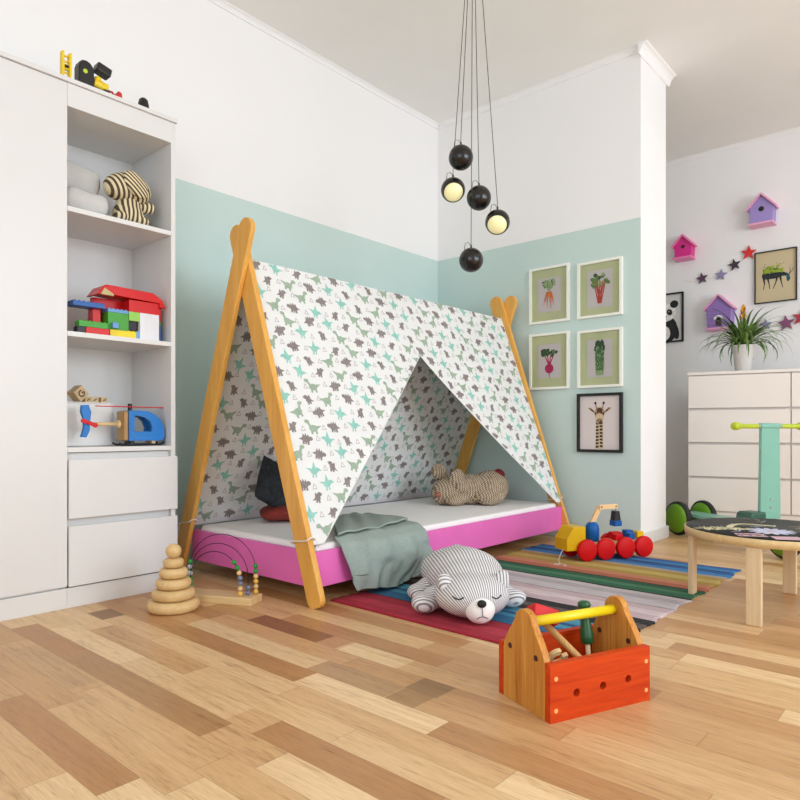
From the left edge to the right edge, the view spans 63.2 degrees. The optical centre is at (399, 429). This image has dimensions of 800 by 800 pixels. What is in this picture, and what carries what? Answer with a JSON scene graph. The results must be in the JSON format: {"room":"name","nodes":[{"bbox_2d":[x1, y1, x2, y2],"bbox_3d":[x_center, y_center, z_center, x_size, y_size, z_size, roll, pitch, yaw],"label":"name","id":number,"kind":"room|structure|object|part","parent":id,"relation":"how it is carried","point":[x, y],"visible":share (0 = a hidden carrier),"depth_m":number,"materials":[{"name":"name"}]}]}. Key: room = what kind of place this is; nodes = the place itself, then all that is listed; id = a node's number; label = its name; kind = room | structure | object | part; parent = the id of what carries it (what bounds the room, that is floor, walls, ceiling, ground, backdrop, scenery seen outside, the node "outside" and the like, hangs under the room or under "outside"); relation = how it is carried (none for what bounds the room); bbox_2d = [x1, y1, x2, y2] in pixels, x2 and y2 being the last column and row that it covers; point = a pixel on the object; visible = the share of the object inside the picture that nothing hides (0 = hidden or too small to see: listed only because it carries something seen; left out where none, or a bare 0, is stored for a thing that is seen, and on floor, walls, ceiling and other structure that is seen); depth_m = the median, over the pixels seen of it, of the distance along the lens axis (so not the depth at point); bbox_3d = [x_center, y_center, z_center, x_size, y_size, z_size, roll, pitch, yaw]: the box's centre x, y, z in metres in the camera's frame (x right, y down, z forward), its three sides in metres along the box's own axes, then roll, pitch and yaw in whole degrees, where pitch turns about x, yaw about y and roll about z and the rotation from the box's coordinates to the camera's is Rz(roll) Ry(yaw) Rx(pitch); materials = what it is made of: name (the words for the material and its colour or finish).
{"room":"children's room","nodes":[
{"label":"children's room","id":0,"kind":"room"},
{"bbox_2d":[0,0,437,585],"bbox_3d":[-0.893,-0.739,3.297,0.120,2.757,7.010,0,0,41],"label":"wall","id":1,"kind":"structure","parent":0,"point":[336,180],"depth_m":3.30,"materials":[{"name":"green paint"}]},
{"bbox_2d":[208,0,438,129],"bbox_3d":[-1.401,-2.103,2.611,0.025,0.028,5.069,0,0,41],"label":"trim","id":2,"kind":"structure","parent":1,"relation":"attached to","point":[223,4],"depth_m":3.67,"materials":[{"name":"white paint"}]},
{"bbox_2d":[0,525,799,799],"bbox_3d":[1.212,0.700,1.444,5.729,0.120,7.010,0,0,41],"label":"floor","id":3,"kind":"structure","parent":0,"point":[277,697],"depth_m":1.51,"materials":[{"name":"brown wood"}]},
{"bbox_2d":[0,50,66,621],"bbox_3d":[-1.635,-0.310,2.076,0.353,1.901,0.964,0,0,41],"label":"wardrobe","id":4,"kind":"object","parent":3,"relation":"on","point":[33,97],"visible":1,"depth_m":2.24,"materials":[{"name":"white paint"}]},
{"bbox_3d":[-1.642,-1.254,2.068,0.353,0.015,0.944,0,0,41],"label":"panel","id":5,"kind":"part","parent":4,"relation":"part of","materials":[{"name":"white paint"}]},
{"bbox_2d":[59,75,177,607],"bbox_3d":[-1.182,-0.310,2.590,0.353,1.901,0.446,0,0,41],"label":"bookcase","id":6,"kind":"object","parent":3,"relation":"on","point":[122,501],"visible":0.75,"depth_m":2.60,"materials":[{"name":"white paint"}]},
{"bbox_2d":[60,50,71,77],"bbox_3d":[-1.228,-1.323,2.389,0.024,0.125,0.034,0,0,41],"label":"ladder","id":7,"kind":"object","parent":6,"relation":"on","point":[67,67],"visible":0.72,"depth_m":2.38,"materials":[{"name":"yellow plastic"}]},
{"bbox_2d":[67,186,109,214],"bbox_3d":[-1.245,-0.852,2.498,0.235,0.102,0.158,0,0,42],"label":"cushion","id":8,"kind":"object","parent":6,"relation":"on","point":[76,197],"visible":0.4,"depth_m":2.42,"materials":[{"name":"grey fabric"}]},
{"bbox_2d":[67,160,99,194],"bbox_3d":[-1.283,-0.965,2.544,0.178,0.148,0.150,0,0,42],"label":"cushion","id":9,"kind":"object","parent":8,"relation":"on","point":[78,176],"visible":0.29,"depth_m":2.49,"materials":[{"name":"grey fabric"}]},
{"bbox_2d":[67,401,113,445],"bbox_3d":[-1.277,-0.024,2.575,0.143,0.171,0.243,0,0,41],"label":"storage box","id":10,"kind":"object","parent":6,"relation":"on","point":[100,435],"visible":0.43,"depth_m":2.55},
{"bbox_2d":[67,385,88,401],"bbox_3d":[-1.262,-0.143,2.547,0.048,0.064,0.064,0,0,29],"label":"cube","id":11,"kind":"object","parent":10,"relation":"on","point":[77,393],"visible":0.97,"depth_m":2.53,"materials":[{"name":"brown wood"}]},
{"bbox_2d":[82,397,90,401],"bbox_3d":[-1.252,-0.121,2.596,0.028,0.024,0.027,0,0,33],"label":"wooden block","id":12,"kind":"object","parent":10,"relation":"on","point":[87,399],"visible":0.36,"depth_m":2.58,"materials":[{"name":"brown wood"}]},
{"bbox_3d":[-1.277,-0.107,2.575,0.143,0.004,0.243,0,0,41],"label":"lid","id":13,"kind":"part","parent":10,"relation":"part of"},
{"bbox_2d":[91,397,98,401],"bbox_3d":[-1.231,-0.121,2.619,0.027,0.024,0.028,0,0,-37],"label":"wooden block","id":14,"kind":"object","parent":10,"relation":"on","point":[93,399],"visible":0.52,"depth_m":2.61,"materials":[{"name":"brown wood"}]},
{"bbox_2d":[99,397,106,402],"bbox_3d":[-1.209,-0.121,2.644,0.028,0.024,0.027,0,0,35],"label":"wooden block","id":15,"kind":"object","parent":10,"relation":"on","point":[101,399],"visible":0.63,"depth_m":2.63,"materials":[{"name":"brown wood"}]},
{"bbox_2d":[74,319,108,334],"bbox_3d":[-1.148,-0.381,2.419,0.040,0.048,0.115,0,0,41],"label":"brick stack","id":16,"kind":"object","parent":6,"relation":"on","point":[85,326],"visible":0.95,"depth_m":2.40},
{"bbox_3d":[-1.148,-0.392,2.419,0.040,0.025,0.105,0,0,41],"label":"green plate","id":17,"kind":"part","parent":16,"relation":"part of","materials":[{"name":"plastic"}]},
{"bbox_2d":[74,60,121,97],"bbox_3d":[-1.148,-1.328,2.479,0.052,0.134,0.166,0,0,41],"label":"toy digger","id":18,"kind":"object","parent":6,"relation":"on","point":[84,72],"visible":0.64,"depth_m":2.45,"materials":[{"name":"black plastic"}]},
{"bbox_3d":[-1.312,-0.343,2.702,0.010,1.805,0.402,0,0,41],"label":"panel","id":19,"kind":"part","parent":6,"relation":"part of","materials":[{"name":"white paint"}]},
{"bbox_2d":[67,284,164,340],"bbox_3d":[-1.119,-0.454,2.541,0.162,0.194,0.356,0,0,41],"label":"brick house","id":20,"kind":"object","parent":6,"relation":"on","point":[131,313],"visible":0.94,"depth_m":2.53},
{"bbox_3d":[-1.176,-0.467,2.430,0.064,0.020,0.115,0,0,41],"label":"blue plate","id":21,"kind":"part","parent":20,"relation":"part of","materials":[{"name":"plastic"}]},
{"bbox_3d":[-1.079,0.322,2.497,0.012,0.476,0.402,0,0,41],"label":"drawer","id":22,"kind":"part","parent":6,"relation":"part of","materials":[{"name":"white paint"}]},
{"bbox_3d":[-1.184,0.072,2.589,0.332,0.018,0.402,0,0,41],"label":"shelf","id":23,"kind":"part","parent":6,"relation":"part of","materials":[{"name":"white paint"}]},
{"bbox_3d":[-1.184,-0.347,2.589,0.332,0.018,0.402,0,0,41],"label":"shelf","id":24,"kind":"part","parent":6,"relation":"part of","materials":[{"name":"white paint"}]},
{"bbox_3d":[-1.184,-0.796,2.589,0.332,0.018,0.402,0,0,41],"label":"shelf","id":25,"kind":"part","parent":6,"relation":"part of","materials":[{"name":"white paint"}]},
{"bbox_3d":[-1.182,-1.254,2.590,0.353,0.015,0.446,0,0,41],"label":"panel","id":26,"kind":"part","parent":6,"relation":"part of","materials":[{"name":"white paint"}]},
{"bbox_2d":[80,404,164,445],"bbox_3d":[-1.087,-0.021,2.550,0.070,0.166,0.332,0,0,41],"label":"helicopter","id":27,"kind":"object","parent":6,"relation":"on","point":[125,423],"visible":1,"depth_m":2.55,"materials":[{"name":"blue paint"}]},
{"bbox_2d":[116,420,121,427],"bbox_3d":[-1.099,-0.023,2.535,0.033,0.033,0.013,0,0,41],"label":"socket","id":28,"kind":"object","parent":27,"relation":"attached to","point":[119,422],"depth_m":2.53,"materials":[{"name":"brown wood"}]},
{"bbox_3d":[-1.047,0.454,2.486,0.010,0.216,0.422,0,0,41],"label":"drawer","id":29,"kind":"part","parent":6,"relation":"part of","materials":[{"name":"white paint"}]},
{"bbox_3d":[-1.047,0.212,2.486,0.010,0.213,0.422,0,0,41],"label":"drawer","id":30,"kind":"part","parent":6,"relation":"part of","materials":[{"name":"white paint"}]},
{"bbox_2d":[103,170,154,224],"bbox_3d":[-1.070,-0.909,2.567,0.181,0.213,0.151,0,0,-12],"label":"plush","id":31,"kind":"object","parent":6,"relation":"on","point":[131,194],"visible":0.91,"depth_m":2.53,"materials":[{"name":"beige fabric"}]},
{"bbox_3d":[-1.027,-0.894,2.622,0.050,0.047,0.075,0,0,41],"label":"arm","id":32,"kind":"part","parent":31,"relation":"part of"},
{"bbox_2d":[138,97,148,107],"bbox_3d":[-1.031,-1.298,2.612,0.066,0.073,0.066,0,0,41],"label":"hat","id":33,"kind":"object","parent":6,"relation":"on","point":[142,101],"visible":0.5,"depth_m":2.60,"materials":[{"name":"black plastic"}]},
{"bbox_3d":[-1.048,-0.302,2.750,0.343,1.885,0.018,0,0,41],"label":"panel","id":34,"kind":"part","parent":6,"relation":"part of","materials":[{"name":"white paint"}]},
{"bbox_2d":[146,543,199,615],"bbox_3d":[-0.807,0.522,2.315,0.180,0.235,0.180,0,0,29],"label":"stacking toy","id":35,"kind":"object","parent":3,"relation":"on","point":[173,594],"visible":1,"depth_m":2.27,"materials":[{"name":"brown wood"}]},
{"bbox_2d":[187,534,261,606],"bbox_3d":[-0.680,0.516,2.440,0.315,0.247,0.090,0,0,16],"label":"bead maze","id":36,"kind":"object","parent":3,"relation":"on","point":[239,598],"visible":0.84,"depth_m":2.41,"materials":[{"name":"beech"},{"name":"dark wire"},{"name":"painted wood"}]},
{"bbox_2d":[178,217,569,608],"bbox_3d":[-0.004,-0.097,3.347,0.968,1.482,2.008,0,0,41],"label":"bed","id":37,"kind":"object","parent":3,"relation":"on","point":[355,392],"visible":0.94,"depth_m":2.90,"materials":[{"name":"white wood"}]},
{"bbox_2d":[201,497,555,550],"bbox_3d":[0.009,0.488,3.338,0.774,0.128,1.848,0,0,41],"label":"mattress","id":38,"kind":"object","parent":37,"relation":"on","point":[430,515],"visible":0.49,"depth_m":3.22,"materials":[{"name":"fabric"}]},
{"bbox_2d":[255,455,285,507],"bbox_3d":[-0.576,0.265,3.046,0.120,0.297,0.311,0,0,38],"label":"cushion","id":39,"kind":"object","parent":38,"relation":"on","point":[269,488],"visible":0.59,"depth_m":2.98,"materials":[{"name":"fabric"}]},
{"bbox_2d":[259,505,289,520],"bbox_3d":[-0.513,0.385,3.049,0.282,0.084,0.226,0,0,-14],"label":"cushion","id":40,"kind":"object","parent":38,"relation":"on","point":[280,513],"visible":0.37,"depth_m":2.94,"materials":[{"name":"red fabric"}]},
{"bbox_2d":[334,512,433,590],"bbox_3d":[-0.182,0.504,2.779,0.513,0.242,0.564,0,0,41],"label":"blanket","id":41,"kind":"object","parent":38,"relation":"on","point":[379,550],"visible":0.91,"depth_m":2.61,"materials":[{"name":"fabric"}]},
{"bbox_2d":[431,463,507,505],"bbox_3d":[0.398,0.309,3.706,0.441,0.235,0.248,0,0,0],"label":"dog","id":42,"kind":"object","parent":38,"relation":"on","point":[488,487],"visible":1,"depth_m":3.63},
{"bbox_2d":[330,544,740,643],"bbox_3d":[0.644,0.636,2.690,1.028,0.006,1.586,0,0,41],"label":"rug","id":43,"kind":"object","parent":3,"relation":"on","point":[653,589],"visible":0.61,"depth_m":2.60,"materials":[{"name":"fabric"}]},
{"bbox_2d":[407,544,525,623],"bbox_3d":[0.232,0.533,2.379,0.449,0.194,0.528,0,0,32],"label":"bear","id":44,"kind":"object","parent":43,"relation":"on","point":[470,583],"visible":1,"depth_m":2.20},
{"bbox_2d":[554,504,652,565],"bbox_3d":[0.977,0.501,3.202,0.588,0.264,0.215,0,0,-20],"label":"toy truck","id":45,"kind":"object","parent":43,"relation":"on","point":[585,542],"visible":1,"depth_m":3.19,"materials":[{"name":"red wood"}]},
{"bbox_3d":[0.972,0.423,3.231,0.067,0.094,0.016,0,0,-20],"label":"arm","id":46,"kind":"part","parent":45,"relation":"part of","materials":[{"name":"brown wood"}]},
{"bbox_3d":[1.040,0.382,3.242,0.110,0.026,0.008,0,0,-20],"label":"arm","id":47,"kind":"part","parent":45,"relation":"part of","materials":[{"name":"brown wood"}]},
{"bbox_2d":[499,595,649,723],"bbox_3d":[0.417,0.527,1.564,0.297,0.226,0.196,0,0,-26],"label":"toolbox","id":48,"kind":"object","parent":3,"relation":"on","point":[616,672],"visible":0.89,"depth_m":1.50,"materials":[{"name":"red wood"}]},
{"bbox_3d":[0.292,0.527,1.504,0.018,0.226,0.158,0,0,-26],"label":"panel","id":49,"kind":"part","parent":48,"relation":"part of","materials":[{"name":"brown wood"}]},
{"bbox_3d":[0.379,0.576,1.644,0.295,0.128,0.018,0,0,-26],"label":"panel","id":50,"kind":"part","parent":48,"relation":"part of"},
{"bbox_2d":[527,603,581,656],"bbox_3d":[0.415,0.524,1.584,0.212,0.205,0.075,0,0,12],"label":"hammer","id":51,"kind":"object","parent":48,"relation":"in","point":[538,609],"visible":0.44,"depth_m":1.58,"materials":[{"name":"brown wood"}]},
{"bbox_3d":[0.425,0.542,1.564,0.186,0.171,0.017,0,0,20],"label":"handle","id":52,"kind":"part","parent":51,"relation":"part of","materials":[{"name":"brown wood"}]},
{"bbox_2d":[548,648,567,661],"bbox_3d":[0.378,0.551,1.526,0.086,0.091,0.039,0,0,-42],"label":"wrench","id":53,"kind":"object","parent":48,"relation":"in","point":[556,652],"visible":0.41,"depth_m":1.50,"materials":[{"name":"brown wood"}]},
{"bbox_2d":[577,600,593,654],"bbox_3d":[0.468,0.526,1.628,0.036,0.194,0.054,0,0,-26],"label":"screwdriver","id":54,"kind":"object","parent":48,"relation":"in","point":[586,632],"visible":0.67,"depth_m":1.62,"materials":[{"name":"green wood"}]},
{"bbox_3d":[0.455,0.576,1.485,0.295,0.128,0.018,0,0,-26],"label":"panel","id":55,"kind":"part","parent":48,"relation":"part of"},
{"bbox_3d":[0.542,0.527,1.625,0.018,0.226,0.158,0,0,-26],"label":"panel","id":56,"kind":"part","parent":48,"relation":"part of","materials":[{"name":"brown wood"}]},
{"bbox_2d":[666,422,799,558],"bbox_3d":[1.886,0.299,3.630,0.488,0.681,0.967,0,0,-18],"label":"scooter","id":57,"kind":"object","parent":3,"relation":"on","point":[678,513],"visible":0.53,"depth_m":3.43,"materials":[{"name":"green"}]},
{"bbox_2d":[684,518,799,626],"bbox_3d":[1.342,0.496,2.335,0.588,0.287,0.588,0,0,41],"label":"round table","id":58,"kind":"object","parent":3,"relation":"on","point":[756,534],"visible":1,"depth_m":2.24,"materials":[{"name":"brown wood"}]},
{"bbox_3d":[1.134,0.508,2.519,0.020,0.250,0.047,0,0,41],"label":"leg","id":59,"kind":"part","parent":58,"relation":"part of","materials":[{"name":"brown wood"}]},
{"bbox_3d":[1.159,0.511,2.127,0.047,0.258,0.020,0,0,41],"label":"leg","id":60,"kind":"part","parent":58,"relation":"part of","materials":[{"name":"brown wood"}]},
{"bbox_3d":[1.526,0.511,2.544,0.047,0.258,0.020,0,0,41],"label":"leg","id":61,"kind":"part","parent":58,"relation":"part of","materials":[{"name":"brown wood"}]},
{"bbox_2d":[687,368,799,520],"bbox_3d":[2.517,0.131,4.199,1.174,1.018,0.462,0,0,29],"label":"dresser","id":62,"kind":"object","parent":3,"relation":"on","point":[723,461],"visible":0.9,"depth_m":4.14,"materials":[{"name":"white paint"}]},
{"bbox_3d":[2.154,0.418,4.146,0.577,0.207,0.018,0,0,29],"label":"drawer","id":63,"kind":"part","parent":62,"relation":"part of","materials":[{"name":"white paint"}]},
{"bbox_3d":[2.154,0.198,4.146,0.577,0.207,0.018,0,0,29],"label":"drawer","id":64,"kind":"part","parent":62,"relation":"part of","materials":[{"name":"white paint"}]},
{"bbox_3d":[2.154,-0.025,4.146,0.577,0.207,0.018,0,0,29],"label":"drawer","id":65,"kind":"part","parent":62,"relation":"part of","materials":[{"name":"white paint"}]},
{"bbox_3d":[2.154,-0.246,4.146,0.577,0.207,0.018,0,0,29],"label":"drawer","id":66,"kind":"part","parent":62,"relation":"part of","materials":[{"name":"white paint"}]},
{"bbox_2d":[697,304,794,370],"bbox_3d":[2.286,-0.608,4.308,0.606,0.459,0.605,0,0,41],"label":"potted plant","id":67,"kind":"object","parent":62,"relation":"on","point":[742,346],"visible":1,"depth_m":4.26,"materials":[{"name":"green plant"}]},
{"bbox_3d":[2.275,-0.469,4.309,0.140,0.182,0.140,0,0,41],"label":"pot","id":68,"kind":"part","parent":67,"relation":"part of","materials":[{"name":"white ceramic"}]},
{"bbox_3d":[2.273,-0.780,4.311,0.052,0.114,0.049,0,0,4],"label":"flower","id":69,"kind":"part","parent":67,"relation":"part of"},
{"bbox_3d":[2.664,0.418,3.863,0.577,0.207,0.018,0,0,29],"label":"drawer","id":70,"kind":"part","parent":62,"relation":"part of","materials":[{"name":"white paint"}]},
{"bbox_3d":[2.664,0.198,3.863,0.577,0.207,0.018,0,0,29],"label":"drawer","id":71,"kind":"part","parent":62,"relation":"part of","materials":[{"name":"white paint"}]},
{"bbox_3d":[2.664,-0.025,3.863,0.577,0.207,0.018,0,0,29],"label":"drawer","id":72,"kind":"part","parent":62,"relation":"part of","materials":[{"name":"white paint"}]},
{"bbox_3d":[2.664,-0.246,3.863,0.577,0.207,0.018,0,0,29],"label":"drawer","id":73,"kind":"part","parent":62,"relation":"part of","materials":[{"name":"white paint"}]},
{"bbox_2d":[225,0,799,161],"bbox_3d":[1.212,-2.177,1.444,5.729,0.120,7.010,0,0,41],"label":"ceiling","id":74,"kind":"structure","parent":0,"point":[735,64],"depth_m":3.57,"materials":[{"name":"paint"}]},
{"bbox_3d":[0.320,-2.104,2.850,0.150,0.023,0.150,0,0,41],"label":"ceiling canopy","id":75,"kind":"object","parent":74,"relation":"attached to","visible":0},
{"bbox_2d":[441,0,464,202],"bbox_3d":[0.234,-1.551,2.870,0.107,1.088,0.106,0,0,-27],"label":"pendant lamp","id":76,"kind":"object","parent":75,"relation":"hanging from","point":[452,188],"visible":1,"depth_m":2.84,"materials":[{"name":"black metal"}]},
{"bbox_3d":[0.234,-1.060,2.870,0.107,0.107,0.107,0,0,41],"label":"lamp shade","id":77,"kind":"part","parent":76,"relation":"part of","materials":[{"name":"metal"}]},
{"bbox_2d":[444,183,462,201],"bbox_3d":[0.234,-1.044,2.851,0.077,0.071,0.074,0,0,41],"label":"diffuser","id":78,"kind":"object","parent":76,"relation":"attached to","point":[453,192],"depth_m":2.83,"materials":[{"name":"beige"}]},
{"bbox_3d":[0.266,-1.609,2.862,0.069,0.972,0.003,0,0,13],"label":"cord","id":79,"kind":"part","parent":76,"relation":"part of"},
{"bbox_2d":[449,0,472,170],"bbox_3d":[0.265,-1.614,2.830,0.106,0.962,0.107,0,0,41],"label":"pendant lamp","id":80,"kind":"object","parent":75,"relation":"hanging from","point":[461,155],"visible":1,"depth_m":2.80,"materials":[{"name":"black metal"}]},
{"bbox_3d":[0.265,-1.186,2.830,0.106,0.107,0.107,0,0,41],"label":"lamp shade","id":81,"kind":"part","parent":80,"relation":"part of","materials":[{"name":"metal"}]},
{"bbox_3d":[0.285,-1.672,2.838,0.047,0.846,0.003,0,0,-20],"label":"cord","id":82,"kind":"part","parent":80,"relation":"part of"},
{"bbox_2d":[459,0,482,271],"bbox_3d":[0.314,-1.397,2.879,0.107,1.396,0.105,0,0,41],"label":"pendant lamp","id":83,"kind":"object","parent":75,"relation":"hanging from","point":[470,259],"visible":1,"depth_m":2.85,"materials":[{"name":"black metal"}]},
{"bbox_3d":[0.314,-0.753,2.879,0.107,0.107,0.104,0,0,41],"label":"lamp shade","id":84,"kind":"part","parent":83,"relation":"part of","materials":[{"name":"metal"}]},
{"bbox_3d":[0.317,-1.456,2.869,0.003,1.278,0.026,0,0,-9],"label":"cord","id":85,"kind":"part","parent":83,"relation":"part of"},
{"bbox_2d":[467,0,490,210],"bbox_3d":[0.347,-1.529,2.849,0.105,1.132,0.107,0,0,41],"label":"pendant lamp","id":86,"kind":"object","parent":75,"relation":"hanging from","point":[478,196],"visible":1,"depth_m":2.82,"materials":[{"name":"black metal"}]},
{"bbox_3d":[0.336,-1.588,2.850,0.022,1.014,0.003,0,0,1],"label":"cord","id":87,"kind":"part","parent":86,"relation":"part of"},
{"bbox_3d":[0.347,-1.017,2.849,0.105,0.107,0.107,0,0,41],"label":"lamp shade","id":88,"kind":"part","parent":86,"relation":"part of","materials":[{"name":"metal"}]},
{"bbox_2d":[482,0,509,234],"bbox_3d":[0.418,-1.472,2.819,0.117,1.247,0.107,0,0,-24],"label":"pendant lamp","id":89,"kind":"object","parent":75,"relation":"hanging from","point":[497,222],"visible":1,"depth_m":2.79,"materials":[{"name":"black metal"}]},
{"bbox_3d":[0.384,-1.530,2.832,0.084,1.130,0.003,0,0,16],"label":"cord","id":90,"kind":"part","parent":89,"relation":"part of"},
{"bbox_2d":[487,215,506,233],"bbox_3d":[0.418,-0.886,2.802,0.082,0.072,0.068,0,0,41],"label":"diffuser","id":91,"kind":"object","parent":89,"relation":"attached to","point":[496,224],"depth_m":2.78,"materials":[{"name":"beige"}]},
{"bbox_3d":[0.423,-0.902,2.821,0.107,0.107,0.107,0,0,41],"label":"lamp shade","id":92,"kind":"part","parent":89,"relation":"part of","materials":[{"name":"metal"}]},
{"bbox_2d":[438,53,665,537],"bbox_3d":[0.926,-0.739,4.201,1.417,2.757,0.393,0,0,41],"label":"wall","id":93,"kind":"structure","parent":0,"point":[580,167],"depth_m":3.85,"materials":[{"name":"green paint"}]},
{"bbox_2d":[438,45,637,128],"bbox_3d":[0.795,-2.102,4.037,1.397,0.030,0.026,0,0,41],"label":"trim","id":94,"kind":"structure","parent":93,"relation":"attached to","point":[633,50],"depth_m":3.95,"materials":[{"name":"white paint"}]},
{"bbox_2d":[529,262,569,324],"bbox_3d":[0.905,-0.821,3.944,0.266,0.342,0.020,0,0,41],"label":"picture frame","id":95,"kind":"object","parent":93,"relation":"attached to","point":[549,286],"visible":1,"depth_m":3.94,"materials":[{"name":"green paper"}]},
{"bbox_2d":[538,276,560,312],"bbox_3d":[0.905,-0.821,3.944,0.150,0.205,0.003,0,0,41],"label":"print","id":96,"kind":"object","parent":95,"relation":"attached to","point":[549,287],"depth_m":3.94,"materials":[{"name":"grey paper"}]},
{"bbox_2d":[529,331,569,389],"bbox_3d":[0.905,-0.418,3.944,0.266,0.342,0.020,0,0,41],"label":"picture frame","id":97,"kind":"object","parent":93,"relation":"attached to","point":[549,353],"visible":0.99,"depth_m":3.94,"materials":[{"name":"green paper"}]},
{"bbox_2d":[538,343,560,378],"bbox_3d":[0.905,-0.417,3.944,0.150,0.208,0.002,0,0,41],"label":"print","id":98,"kind":"object","parent":97,"relation":"attached to","point":[549,354],"depth_m":3.94,"materials":[{"name":"grey paper"}]},
{"bbox_2d":[577,392,622,452],"bbox_3d":[1.145,-0.042,3.732,0.272,0.340,0.020,0,0,41],"label":"picture frame","id":99,"kind":"object","parent":93,"relation":"attached to","point":[599,415],"visible":1,"depth_m":3.73,"materials":[{"name":"paper"}]},
{"bbox_2d":[588,402,610,448],"bbox_3d":[1.146,-0.027,3.733,0.140,0.271,0.001,0,0,41],"label":"print","id":100,"kind":"object","parent":99,"relation":"attached to","point":[599,413],"depth_m":3.73,"materials":[{"name":"paper"}]},
{"bbox_2d":[577,327,622,387],"bbox_3d":[1.146,-0.412,3.732,0.268,0.334,0.020,0,0,41],"label":"picture frame","id":101,"kind":"object","parent":93,"relation":"attached to","point":[599,351],"visible":1,"depth_m":3.73,"materials":[{"name":"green paper"}]},
{"bbox_2d":[587,338,611,377],"bbox_3d":[1.146,-0.412,3.732,0.150,0.215,0.004,0,0,41],"label":"print","id":102,"kind":"object","parent":101,"relation":"attached to","point":[599,350],"depth_m":3.73,"materials":[{"name":"grey paper"}]},
{"bbox_2d":[577,256,622,319],"bbox_3d":[1.146,-0.812,3.732,0.268,0.326,0.020,0,0,41],"label":"picture frame","id":103,"kind":"object","parent":93,"relation":"attached to","point":[599,282],"visible":1,"depth_m":3.73,"materials":[{"name":"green paper"}]},
{"bbox_2d":[587,268,611,308],"bbox_3d":[1.146,-0.812,3.732,0.150,0.215,0.003,0,0,41],"label":"print","id":104,"kind":"object","parent":103,"relation":"attached to","point":[599,280],"depth_m":3.73,"materials":[{"name":"grey paper"}]},
{"bbox_2d":[643,525,668,541],"bbox_3d":[1.468,0.605,3.734,0.014,0.070,0.407,0,0,41],"label":"baseboard","id":105,"kind":"structure","parent":93,"relation":"attached to","point":[660,533],"depth_m":3.75,"materials":[{"name":"white paint"}]},
{"bbox_2d":[638,40,675,87],"bbox_3d":[1.476,-2.088,3.717,0.049,0.057,0.473,0,0,41],"label":"trim","id":106,"kind":"structure","parent":93,"relation":"attached to","point":[646,50],"depth_m":3.69,"materials":[{"name":"white paint"}]},
{"bbox_2d":[666,132,799,502],"bbox_3d":[3.533,-0.739,3.991,5.609,2.757,0.120,0,0,41],"label":"wall","id":107,"kind":"structure","parent":0,"point":[708,198],"depth_m":4.90,"materials":[{"name":"white paint"}]},
{"bbox_2d":[666,291,683,342],"bbox_3d":[2.102,-0.882,5.156,0.282,0.394,0.020,0,0,41],"label":"picture frame","id":108,"kind":"object","parent":107,"relation":"attached to","point":[674,301],"visible":0.43,"depth_m":5.10,"materials":[{"name":"paper"}]},
{"bbox_2d":[666,300,678,340],"bbox_3d":[2.103,-0.852,5.157,0.215,0.334,0.001,0,0,41],"label":"print","id":109,"kind":"object","parent":108,"relation":"attached to","point":[672,306],"depth_m":5.12,"materials":[{"name":"paper"}]},
{"bbox_2d":[671,234,696,262],"bbox_3d":[2.191,-1.407,5.015,0.169,0.188,0.115,0,0,41],"label":"house","id":110,"kind":"object","parent":107,"relation":"attached to","point":[684,248],"visible":1,"depth_m":4.99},
{"bbox_3d":[2.163,-1.455,5.044,0.088,0.093,0.107,0,0,41],"label":"roof panel","id":111,"kind":"part","parent":110,"relation":"part of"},
{"bbox_3d":[2.224,-1.455,4.991,0.088,0.093,0.107,0,0,41],"label":"roof panel","id":112,"kind":"part","parent":110,"relation":"part of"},
{"bbox_2d":[703,294,737,331],"bbox_3d":[2.381,-0.874,4.837,0.212,0.261,0.130,0,0,41],"label":"house","id":113,"kind":"object","parent":107,"relation":"attached to","point":[720,303],"visible":0.84,"depth_m":4.81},
{"bbox_3d":[2.345,-0.948,4.874,0.109,0.113,0.122,0,0,41],"label":"roof panel","id":114,"kind":"part","parent":113,"relation":"part of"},
{"bbox_3d":[2.359,-0.802,4.812,0.042,0.065,0.004,0,0,41],"label":"doorway","id":115,"kind":"part","parent":113,"relation":"part of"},
{"bbox_3d":[2.422,-0.948,4.806,0.109,0.113,0.122,0,0,41],"label":"roof panel","id":116,"kind":"part","parent":113,"relation":"part of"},
{"bbox_2d":[687,246,755,283],"bbox_3d":[2.403,-1.236,4.892,0.505,0.232,0.014,0,0,41],"label":"garland","id":117,"kind":"object","parent":107,"relation":"attached to","point":[748,252],"visible":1,"depth_m":4.82},
{"bbox_2d":[666,127,799,166],"bbox_3d":[3.440,-2.103,3.977,5.489,0.028,0.025,0,0,41],"label":"trim","id":118,"kind":"structure","parent":107,"relation":"attached to","point":[797,129],"depth_m":4.82,"materials":[{"name":"white paint"}]},
{"bbox_2d":[746,192,779,229],"bbox_3d":[2.595,-1.575,4.656,0.196,0.224,0.120,0,0,41],"label":"house","id":119,"kind":"object","parent":107,"relation":"attached to","point":[762,210],"visible":1,"depth_m":4.63,"materials":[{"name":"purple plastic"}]},
{"bbox_3d":[2.562,-1.633,4.690,0.102,0.108,0.112,0,0,41],"label":"roof panel","id":120,"kind":"part","parent":119,"relation":"part of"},
{"bbox_3d":[2.633,-1.633,4.628,0.102,0.108,0.112,0,0,41],"label":"roof panel","id":121,"kind":"part","parent":119,"relation":"part of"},
{"bbox_2d":[754,246,796,304],"bbox_3d":[2.683,-1.100,4.645,0.268,0.372,0.020,0,0,41],"label":"picture frame","id":122,"kind":"object","parent":107,"relation":"attached to","point":[775,271],"visible":1,"depth_m":4.65,"materials":[{"name":"beige paper"}]},
{"bbox_2d":[762,262,792,289],"bbox_3d":[2.692,-1.103,4.638,0.199,0.183,0.002,0,0,41],"label":"print","id":123,"kind":"object","parent":122,"relation":"attached to","point":[775,275],"depth_m":4.64,"materials":[{"name":"beige paper"}]},
{"bbox_2d":[760,314,799,329],"bbox_3d":[2.711,-0.776,4.620,0.401,0.140,0.014,0,0,41],"label":"garland","id":124,"kind":"object","parent":107,"relation":"attached to","point":[785,322],"visible":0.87,"depth_m":4.59}
]}

